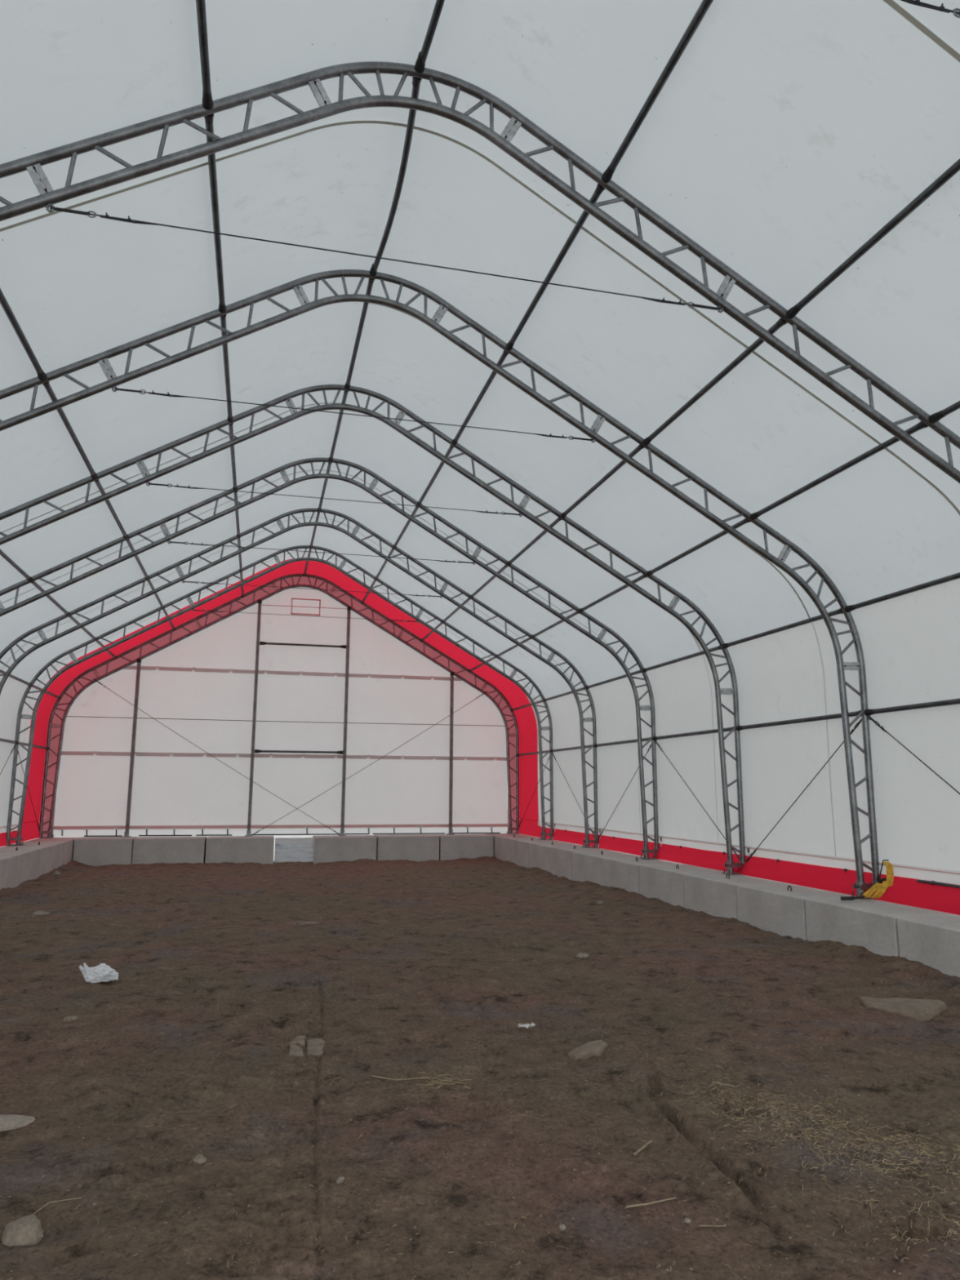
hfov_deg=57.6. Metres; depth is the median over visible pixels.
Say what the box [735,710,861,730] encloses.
tube
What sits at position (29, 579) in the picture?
tube
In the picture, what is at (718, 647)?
tube
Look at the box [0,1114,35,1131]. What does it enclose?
flat stone
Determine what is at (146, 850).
concrete block
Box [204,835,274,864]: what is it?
concrete block
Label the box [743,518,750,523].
socket
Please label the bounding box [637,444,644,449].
socket
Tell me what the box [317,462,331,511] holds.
tube
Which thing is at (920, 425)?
socket
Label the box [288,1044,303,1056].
clod
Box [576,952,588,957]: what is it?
stone
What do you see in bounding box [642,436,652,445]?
socket
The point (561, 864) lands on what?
concrete block
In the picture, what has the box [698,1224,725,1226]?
stick
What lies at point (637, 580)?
tube
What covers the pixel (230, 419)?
socket
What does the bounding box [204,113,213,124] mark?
socket
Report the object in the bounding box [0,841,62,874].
concrete block
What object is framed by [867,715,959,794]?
steel cable
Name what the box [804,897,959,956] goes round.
concrete block
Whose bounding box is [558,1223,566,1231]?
stone
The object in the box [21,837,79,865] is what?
concrete block
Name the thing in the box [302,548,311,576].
tube
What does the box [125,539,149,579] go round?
tube
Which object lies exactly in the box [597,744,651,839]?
steel cable
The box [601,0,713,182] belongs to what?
tube
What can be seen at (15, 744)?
steel cable
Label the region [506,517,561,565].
tube
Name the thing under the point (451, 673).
post
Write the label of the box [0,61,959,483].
arch
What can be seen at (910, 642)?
wall
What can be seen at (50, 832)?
arch
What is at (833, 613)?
tube
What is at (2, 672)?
tube
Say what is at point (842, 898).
tool
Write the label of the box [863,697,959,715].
tube
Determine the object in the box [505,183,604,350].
tube
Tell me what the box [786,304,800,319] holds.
socket
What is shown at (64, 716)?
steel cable
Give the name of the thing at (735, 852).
steel cable
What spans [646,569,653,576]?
socket
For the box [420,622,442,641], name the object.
tube
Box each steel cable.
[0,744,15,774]
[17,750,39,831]
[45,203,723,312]
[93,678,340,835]
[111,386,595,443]
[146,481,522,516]
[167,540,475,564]
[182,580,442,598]
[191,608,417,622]
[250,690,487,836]
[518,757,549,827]
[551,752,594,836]
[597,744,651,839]
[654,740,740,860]
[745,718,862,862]
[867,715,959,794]
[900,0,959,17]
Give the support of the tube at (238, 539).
attached to the arch at (39, 628)
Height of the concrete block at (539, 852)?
0.888 m
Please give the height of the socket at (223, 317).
0.084 m
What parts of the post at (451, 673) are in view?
plate, post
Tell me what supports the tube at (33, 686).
attached to the arch at (19, 837)
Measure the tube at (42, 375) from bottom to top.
0.084 m
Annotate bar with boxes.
[254,749,342,754]
[259,641,346,648]
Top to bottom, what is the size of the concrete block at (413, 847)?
0.818 m
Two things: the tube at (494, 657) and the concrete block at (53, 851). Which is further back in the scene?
the tube at (494, 657)
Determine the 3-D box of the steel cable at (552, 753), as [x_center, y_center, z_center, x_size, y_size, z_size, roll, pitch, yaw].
[2.188,3.614,20.668,0.026,2.022,2.900,3,-10,-14]
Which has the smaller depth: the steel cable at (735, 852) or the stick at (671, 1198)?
the stick at (671, 1198)
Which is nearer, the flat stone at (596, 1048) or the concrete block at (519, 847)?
the flat stone at (596, 1048)
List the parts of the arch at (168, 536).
connector plate, connector plate, connector plate, connector plate, connector plate, connector plate, connector plate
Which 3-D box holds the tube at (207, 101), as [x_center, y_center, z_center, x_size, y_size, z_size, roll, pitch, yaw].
[-1.730,-4.340,5.301,0.084,0.084,2.940,3,-10,-14]
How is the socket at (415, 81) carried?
attached to the tube at (415, 81)
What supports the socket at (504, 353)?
attached to the tube at (504, 353)
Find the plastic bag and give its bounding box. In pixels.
[78,962,118,982]
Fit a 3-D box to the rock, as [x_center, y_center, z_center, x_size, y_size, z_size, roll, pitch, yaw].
[-1.744,2.270,3.331,0.150,0.112,0.126,3,-10,-14]
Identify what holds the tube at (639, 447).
attached to the arch at (861, 886)
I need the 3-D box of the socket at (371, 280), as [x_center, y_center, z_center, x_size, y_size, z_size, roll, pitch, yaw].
[-1.265,-4.216,10.192,0.084,0.084,0.095,3,-10,-14]
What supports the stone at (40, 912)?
on the floor
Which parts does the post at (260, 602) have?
plate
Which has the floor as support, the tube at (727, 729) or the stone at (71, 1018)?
the stone at (71, 1018)
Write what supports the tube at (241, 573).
attached to the arch at (19, 837)
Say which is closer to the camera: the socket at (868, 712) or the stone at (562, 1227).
the stone at (562, 1227)
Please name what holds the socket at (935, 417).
attached to the tube at (934, 418)
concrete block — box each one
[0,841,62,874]
[0,847,44,884]
[0,854,21,889]
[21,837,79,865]
[72,836,137,866]
[132,835,207,864]
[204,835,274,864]
[312,835,377,864]
[373,834,439,862]
[433,834,493,860]
[485,833,524,856]
[494,834,540,862]
[511,837,565,867]
[528,841,584,872]
[550,845,615,879]
[571,850,643,885]
[604,857,685,893]
[639,864,726,907]
[683,873,790,919]
[736,884,852,940]
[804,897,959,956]
[897,915,959,977]
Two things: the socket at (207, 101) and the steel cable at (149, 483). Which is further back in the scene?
the steel cable at (149, 483)
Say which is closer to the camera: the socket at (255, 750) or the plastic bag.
the plastic bag
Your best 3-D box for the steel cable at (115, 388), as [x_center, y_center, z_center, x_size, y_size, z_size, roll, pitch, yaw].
[-1.243,-2.518,9.825,5.420,0.066,0.024,3,-10,-14]
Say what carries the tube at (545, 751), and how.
attached to the arch at (19, 837)
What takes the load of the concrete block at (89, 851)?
on the floor
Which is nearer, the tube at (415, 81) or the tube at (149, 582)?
the tube at (415, 81)
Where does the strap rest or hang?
hanging from the arch at (861, 886)
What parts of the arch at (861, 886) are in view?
connector plate, connector plate, connector plate, connector plate, connector plate, connector plate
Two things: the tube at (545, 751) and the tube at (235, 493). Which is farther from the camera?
the tube at (545, 751)
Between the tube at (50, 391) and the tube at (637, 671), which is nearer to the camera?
the tube at (50, 391)
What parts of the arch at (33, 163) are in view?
connector plate, connector plate, connector plate, connector plate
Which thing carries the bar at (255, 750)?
attached to the post at (260, 602)
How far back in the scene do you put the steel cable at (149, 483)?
12.62 m
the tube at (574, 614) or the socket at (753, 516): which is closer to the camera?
the socket at (753, 516)
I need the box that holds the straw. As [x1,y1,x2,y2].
[558,1044,959,1277]
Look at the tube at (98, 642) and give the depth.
21.56 m
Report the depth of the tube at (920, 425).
9.18 m
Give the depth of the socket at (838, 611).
11.01 m
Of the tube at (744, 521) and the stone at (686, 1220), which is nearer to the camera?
the stone at (686, 1220)
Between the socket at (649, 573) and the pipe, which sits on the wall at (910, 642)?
the pipe
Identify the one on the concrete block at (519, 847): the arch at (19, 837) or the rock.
the arch at (19, 837)
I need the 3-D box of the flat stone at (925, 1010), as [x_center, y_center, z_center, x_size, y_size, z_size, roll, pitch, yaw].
[3.413,2.980,7.051,0.660,0.095,0.524,-4,-11,24]
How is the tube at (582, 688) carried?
attached to the arch at (39, 628)
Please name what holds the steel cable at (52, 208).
attached to the arch at (33, 163)
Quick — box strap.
[862,859,893,897]
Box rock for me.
[0,1213,43,1246]
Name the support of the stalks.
on the floor
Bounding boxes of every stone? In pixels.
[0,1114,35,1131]
[30,910,49,916]
[50,870,61,875]
[62,1015,78,1022]
[192,1153,206,1167]
[293,920,319,925]
[336,1176,344,1183]
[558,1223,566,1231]
[568,1040,607,1060]
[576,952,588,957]
[595,900,604,904]
[682,1217,691,1222]
[858,996,946,1021]
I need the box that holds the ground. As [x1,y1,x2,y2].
[10,809,838,868]
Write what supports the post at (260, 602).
on the concrete block at (219, 849)
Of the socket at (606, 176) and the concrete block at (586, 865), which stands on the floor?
the concrete block at (586, 865)
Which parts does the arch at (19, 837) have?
connector plate, connector plate, connector plate, connector plate, connector plate, connector plate, connector plate, connector plate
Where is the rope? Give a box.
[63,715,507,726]
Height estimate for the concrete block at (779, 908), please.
0.888 m
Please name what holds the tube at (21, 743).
attached to the arch at (19, 837)
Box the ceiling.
[0,0,959,708]
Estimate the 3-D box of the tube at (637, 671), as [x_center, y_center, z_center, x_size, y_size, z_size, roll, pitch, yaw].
[2.752,0.828,18.129,0.084,0.084,2.940,3,-10,-14]
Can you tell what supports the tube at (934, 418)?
attached to the arch
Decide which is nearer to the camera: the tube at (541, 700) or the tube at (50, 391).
the tube at (50, 391)
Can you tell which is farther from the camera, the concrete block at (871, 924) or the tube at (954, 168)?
the concrete block at (871, 924)
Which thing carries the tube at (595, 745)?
attached to the arch at (39, 628)
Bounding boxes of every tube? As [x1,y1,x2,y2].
[0,288,47,381]
[0,549,32,582]
[0,669,32,686]
[0,737,17,744]
[19,742,48,750]
[31,581,70,616]
[31,684,61,699]
[42,381,97,479]
[68,615,97,640]
[93,479,128,539]
[95,640,116,658]
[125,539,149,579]
[146,579,164,608]
[162,608,175,631]
[195,0,213,110]
[204,113,226,313]
[220,314,233,422]
[228,422,237,490]
[233,491,240,537]
[237,537,242,571]
[240,571,244,597]
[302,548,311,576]
[309,511,319,548]
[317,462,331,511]
[328,390,348,462]
[344,278,374,389]
[360,579,376,604]
[369,76,422,276]
[374,548,394,579]
[392,506,418,548]
[414,0,444,73]
[417,444,453,506]
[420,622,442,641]
[441,597,470,622]
[451,350,508,444]
[468,656,495,672]
[469,564,507,598]
[495,637,531,657]
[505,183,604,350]
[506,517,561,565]
[511,699,542,711]
[516,750,549,756]
[531,611,579,638]
[542,687,585,702]
[550,744,592,752]
[560,444,644,518]
[578,574,646,613]
[585,670,641,688]
[593,737,651,747]
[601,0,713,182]
[641,644,721,672]
[642,317,787,445]
[646,518,750,576]
[652,726,734,740]
[722,608,843,648]
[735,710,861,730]
[750,421,928,519]
[786,158,959,319]
[844,572,959,612]
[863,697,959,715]
[928,400,959,423]
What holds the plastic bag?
on the floor
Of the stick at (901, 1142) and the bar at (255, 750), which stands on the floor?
the stick at (901, 1142)
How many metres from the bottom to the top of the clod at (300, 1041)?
0.053 m
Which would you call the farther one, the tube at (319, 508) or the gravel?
the tube at (319, 508)
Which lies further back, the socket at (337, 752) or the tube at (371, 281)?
the socket at (337, 752)
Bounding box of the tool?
[840,895,865,900]
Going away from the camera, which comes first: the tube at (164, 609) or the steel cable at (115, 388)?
the steel cable at (115, 388)
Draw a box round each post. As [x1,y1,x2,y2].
[122,658,141,837]
[244,599,262,836]
[337,606,351,835]
[446,671,454,834]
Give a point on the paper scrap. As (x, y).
(532, 1024)
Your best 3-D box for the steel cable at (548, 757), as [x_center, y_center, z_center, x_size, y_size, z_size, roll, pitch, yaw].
[1.461,4.092,23.508,0.026,2.022,2.900,3,-10,-14]
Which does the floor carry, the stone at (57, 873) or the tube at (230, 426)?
the stone at (57, 873)
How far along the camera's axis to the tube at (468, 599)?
20.78 m
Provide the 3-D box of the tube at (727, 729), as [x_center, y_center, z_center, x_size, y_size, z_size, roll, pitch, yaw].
[3.652,1.624,15.087,0.084,0.084,2.940,3,-10,-14]
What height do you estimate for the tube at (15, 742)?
0.084 m
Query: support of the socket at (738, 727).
attached to the tube at (855, 713)
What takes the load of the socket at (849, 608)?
attached to the tube at (849, 608)
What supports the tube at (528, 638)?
attached to the arch at (39, 628)
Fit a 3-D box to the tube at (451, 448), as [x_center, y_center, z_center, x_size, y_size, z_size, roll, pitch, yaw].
[-0.766,-2.742,14.692,0.084,0.084,2.940,3,-10,-14]
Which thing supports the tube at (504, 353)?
attached to the arch at (861, 886)
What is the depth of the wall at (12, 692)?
19.92 m
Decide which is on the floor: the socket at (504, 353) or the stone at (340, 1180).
the stone at (340, 1180)
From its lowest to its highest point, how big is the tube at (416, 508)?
0.084 m
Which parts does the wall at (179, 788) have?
vent frame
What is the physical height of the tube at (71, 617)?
0.084 m
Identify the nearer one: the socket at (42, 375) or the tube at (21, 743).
the socket at (42, 375)
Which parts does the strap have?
handle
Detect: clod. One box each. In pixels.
[288,1035,306,1049]
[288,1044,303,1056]
[306,1038,325,1058]
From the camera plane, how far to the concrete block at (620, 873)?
15.42 m
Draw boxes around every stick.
[31,1197,81,1214]
[371,1075,450,1082]
[626,1196,675,1208]
[632,1139,652,1155]
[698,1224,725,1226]
[711,1081,733,1086]
[894,1140,908,1144]
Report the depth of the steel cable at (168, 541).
15.51 m
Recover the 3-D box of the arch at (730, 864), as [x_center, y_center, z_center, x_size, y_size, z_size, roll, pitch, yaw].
[-1.995,-0.256,12.390,12.630,7.162,0.200,3,-10,-14]
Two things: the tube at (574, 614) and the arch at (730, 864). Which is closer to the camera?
the arch at (730, 864)
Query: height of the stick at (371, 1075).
0.024 m
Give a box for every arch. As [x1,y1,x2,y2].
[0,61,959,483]
[0,269,879,899]
[0,384,745,875]
[0,457,659,858]
[0,507,599,848]
[5,545,553,845]
[39,573,519,837]
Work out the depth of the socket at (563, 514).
13.39 m
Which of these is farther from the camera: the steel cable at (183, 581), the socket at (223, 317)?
the steel cable at (183, 581)
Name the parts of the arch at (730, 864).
connector plate, connector plate, connector plate, connector plate, connector plate, connector plate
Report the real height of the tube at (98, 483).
0.084 m
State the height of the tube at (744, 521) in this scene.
0.084 m
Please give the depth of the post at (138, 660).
22.57 m
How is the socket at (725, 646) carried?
attached to the tube at (833, 613)
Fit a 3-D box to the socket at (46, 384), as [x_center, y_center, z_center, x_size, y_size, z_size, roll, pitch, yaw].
[-4.529,-2.685,9.099,0.084,0.084,0.095,3,-10,-14]
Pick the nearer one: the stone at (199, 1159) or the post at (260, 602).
the stone at (199, 1159)
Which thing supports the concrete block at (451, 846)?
on the floor
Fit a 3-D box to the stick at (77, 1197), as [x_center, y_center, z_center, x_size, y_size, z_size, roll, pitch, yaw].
[-1.749,2.306,3.548,0.060,0.020,0.238,-8,-12,39]
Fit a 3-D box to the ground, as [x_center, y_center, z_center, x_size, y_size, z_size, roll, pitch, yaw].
[-1.945,4.178,11.349,160.000,0.100,160.000,3,-10,-14]
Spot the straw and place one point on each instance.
(733, 1100)
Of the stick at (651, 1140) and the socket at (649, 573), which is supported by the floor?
the stick at (651, 1140)
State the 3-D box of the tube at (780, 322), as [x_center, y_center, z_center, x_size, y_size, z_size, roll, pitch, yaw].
[2.371,-2.635,9.201,0.084,0.084,2.940,3,-10,-14]
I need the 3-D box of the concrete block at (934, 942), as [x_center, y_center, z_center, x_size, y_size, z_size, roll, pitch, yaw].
[4.859,3.109,8.136,0.982,0.817,1.514,3,-10,-14]
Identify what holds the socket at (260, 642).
attached to the bar at (260, 642)
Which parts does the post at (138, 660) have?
plate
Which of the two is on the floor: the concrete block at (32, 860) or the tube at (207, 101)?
the concrete block at (32, 860)
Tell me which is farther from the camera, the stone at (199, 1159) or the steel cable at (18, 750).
the steel cable at (18, 750)
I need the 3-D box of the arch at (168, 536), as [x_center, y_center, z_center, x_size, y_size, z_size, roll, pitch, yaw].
[-2.729,0.227,15.258,12.630,7.162,0.200,3,-10,-14]
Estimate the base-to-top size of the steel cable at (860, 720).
2.022 m
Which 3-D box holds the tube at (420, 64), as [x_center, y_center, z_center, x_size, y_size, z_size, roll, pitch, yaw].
[-0.120,-4.948,5.816,0.132,0.096,2.944,3,-10,-14]
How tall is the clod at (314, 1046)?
0.058 m
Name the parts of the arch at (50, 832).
connector plate, connector plate, connector plate, connector plate, connector plate, connector plate, connector plate, connector plate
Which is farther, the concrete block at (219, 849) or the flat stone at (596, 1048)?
the concrete block at (219, 849)
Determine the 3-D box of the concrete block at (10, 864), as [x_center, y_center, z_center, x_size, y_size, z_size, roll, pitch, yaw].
[-8.948,4.271,15.581,0.982,0.888,1.500,3,-10,-14]
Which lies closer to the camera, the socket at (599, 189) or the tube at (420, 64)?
the tube at (420, 64)
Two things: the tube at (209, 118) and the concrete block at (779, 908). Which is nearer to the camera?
the tube at (209, 118)
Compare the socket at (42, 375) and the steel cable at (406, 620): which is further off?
the steel cable at (406, 620)
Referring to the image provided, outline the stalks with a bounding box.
[331,1069,471,1102]
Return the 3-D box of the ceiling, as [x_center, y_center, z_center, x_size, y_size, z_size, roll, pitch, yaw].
[-1.782,-2.149,11.887,12.195,3.671,25.910,3,-10,-14]
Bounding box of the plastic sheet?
[274,837,314,862]
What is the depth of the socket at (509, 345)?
10.27 m
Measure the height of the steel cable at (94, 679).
4.054 m
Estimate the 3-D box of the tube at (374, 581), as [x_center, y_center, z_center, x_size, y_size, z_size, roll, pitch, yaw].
[-2.968,-1.292,23.297,0.084,0.084,2.940,3,-10,-14]
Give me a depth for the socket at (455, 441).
13.14 m
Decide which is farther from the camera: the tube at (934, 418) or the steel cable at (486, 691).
the steel cable at (486, 691)
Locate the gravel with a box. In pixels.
[3,941,959,1279]
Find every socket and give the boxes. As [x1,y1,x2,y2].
[35,370,47,381]
[42,381,49,386]
[90,471,97,479]
[202,91,213,110]
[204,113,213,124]
[218,302,226,313]
[220,314,226,319]
[226,416,233,422]
[254,749,261,753]
[259,641,266,644]
[336,751,342,754]
[344,382,350,389]
[368,278,374,283]
[369,263,377,276]
[412,76,422,87]
[414,51,425,73]
[451,438,457,444]
[502,350,508,355]
[505,340,514,350]
[560,511,566,518]
[595,183,604,194]
[601,165,614,182]
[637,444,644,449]
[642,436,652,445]
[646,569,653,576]
[722,642,728,648]
[735,725,742,730]
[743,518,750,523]
[750,511,759,519]
[776,317,787,327]
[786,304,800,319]
[836,608,843,613]
[844,604,855,612]
[863,708,874,715]
[915,421,928,429]
[928,409,946,423]
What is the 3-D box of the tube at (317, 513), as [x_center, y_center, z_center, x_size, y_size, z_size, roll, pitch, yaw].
[-3.814,-2.538,20.153,0.084,0.084,2.940,3,-10,-14]
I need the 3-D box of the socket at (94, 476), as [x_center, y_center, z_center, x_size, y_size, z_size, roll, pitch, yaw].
[-5.217,-2.233,11.786,0.084,0.084,0.145,3,-10,-14]
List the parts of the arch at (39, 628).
connector plate, connector plate, connector plate, connector plate, connector plate, connector plate, connector plate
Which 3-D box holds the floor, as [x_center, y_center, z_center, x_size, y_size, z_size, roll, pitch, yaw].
[-1.759,3.611,10.708,10.720,0.353,25.500,3,-10,-14]
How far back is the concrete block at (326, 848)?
22.69 m
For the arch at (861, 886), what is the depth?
10.36 m
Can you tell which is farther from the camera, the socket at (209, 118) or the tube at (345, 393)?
the tube at (345, 393)
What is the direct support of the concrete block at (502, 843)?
on the floor
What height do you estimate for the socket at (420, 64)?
0.084 m
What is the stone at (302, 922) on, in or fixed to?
on the floor
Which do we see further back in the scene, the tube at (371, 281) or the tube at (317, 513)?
the tube at (317, 513)
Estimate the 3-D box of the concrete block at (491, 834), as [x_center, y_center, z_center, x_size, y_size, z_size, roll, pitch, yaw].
[0.744,5.812,24.198,0.960,0.823,1.060,3,-10,-14]
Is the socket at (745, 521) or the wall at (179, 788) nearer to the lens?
the socket at (745, 521)
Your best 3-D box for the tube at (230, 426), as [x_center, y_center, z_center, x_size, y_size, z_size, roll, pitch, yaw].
[-3.933,-2.890,13.906,0.084,0.084,2.940,3,-10,-14]
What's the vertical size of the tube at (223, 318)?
0.084 m
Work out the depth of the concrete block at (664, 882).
13.89 m
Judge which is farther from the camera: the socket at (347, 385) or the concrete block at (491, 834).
the concrete block at (491, 834)
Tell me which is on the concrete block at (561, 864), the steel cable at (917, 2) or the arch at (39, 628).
the arch at (39, 628)
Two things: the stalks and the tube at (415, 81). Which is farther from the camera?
the tube at (415, 81)
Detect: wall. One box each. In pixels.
[0,672,57,846]
[39,573,519,837]
[513,577,959,915]
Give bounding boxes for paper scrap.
[517,1022,535,1028]
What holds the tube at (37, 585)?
attached to the arch at (168, 536)
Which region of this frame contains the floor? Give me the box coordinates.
[0,856,959,1279]
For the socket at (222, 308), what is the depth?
9.49 m
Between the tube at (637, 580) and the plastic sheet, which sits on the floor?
the plastic sheet
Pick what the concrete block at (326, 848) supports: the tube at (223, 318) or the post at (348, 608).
the post at (348, 608)
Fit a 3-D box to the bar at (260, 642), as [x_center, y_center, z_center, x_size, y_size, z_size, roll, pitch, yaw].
[-4.875,0.138,24.113,2.344,0.100,0.100,3,-10,-14]
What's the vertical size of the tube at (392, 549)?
0.084 m
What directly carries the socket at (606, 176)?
attached to the tube at (606, 176)
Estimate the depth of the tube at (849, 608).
9.94 m
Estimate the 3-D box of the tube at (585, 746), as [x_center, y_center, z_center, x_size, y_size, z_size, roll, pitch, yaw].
[2.184,2.590,20.824,0.084,0.084,2.940,3,-10,-14]
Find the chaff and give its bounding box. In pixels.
[0,935,959,1279]
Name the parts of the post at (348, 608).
plate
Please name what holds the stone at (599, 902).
on the floor
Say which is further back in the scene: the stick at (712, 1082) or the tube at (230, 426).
the tube at (230, 426)
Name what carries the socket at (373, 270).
attached to the tube at (415, 81)
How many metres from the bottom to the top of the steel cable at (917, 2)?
0.096 m
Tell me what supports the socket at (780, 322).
attached to the tube at (780, 322)

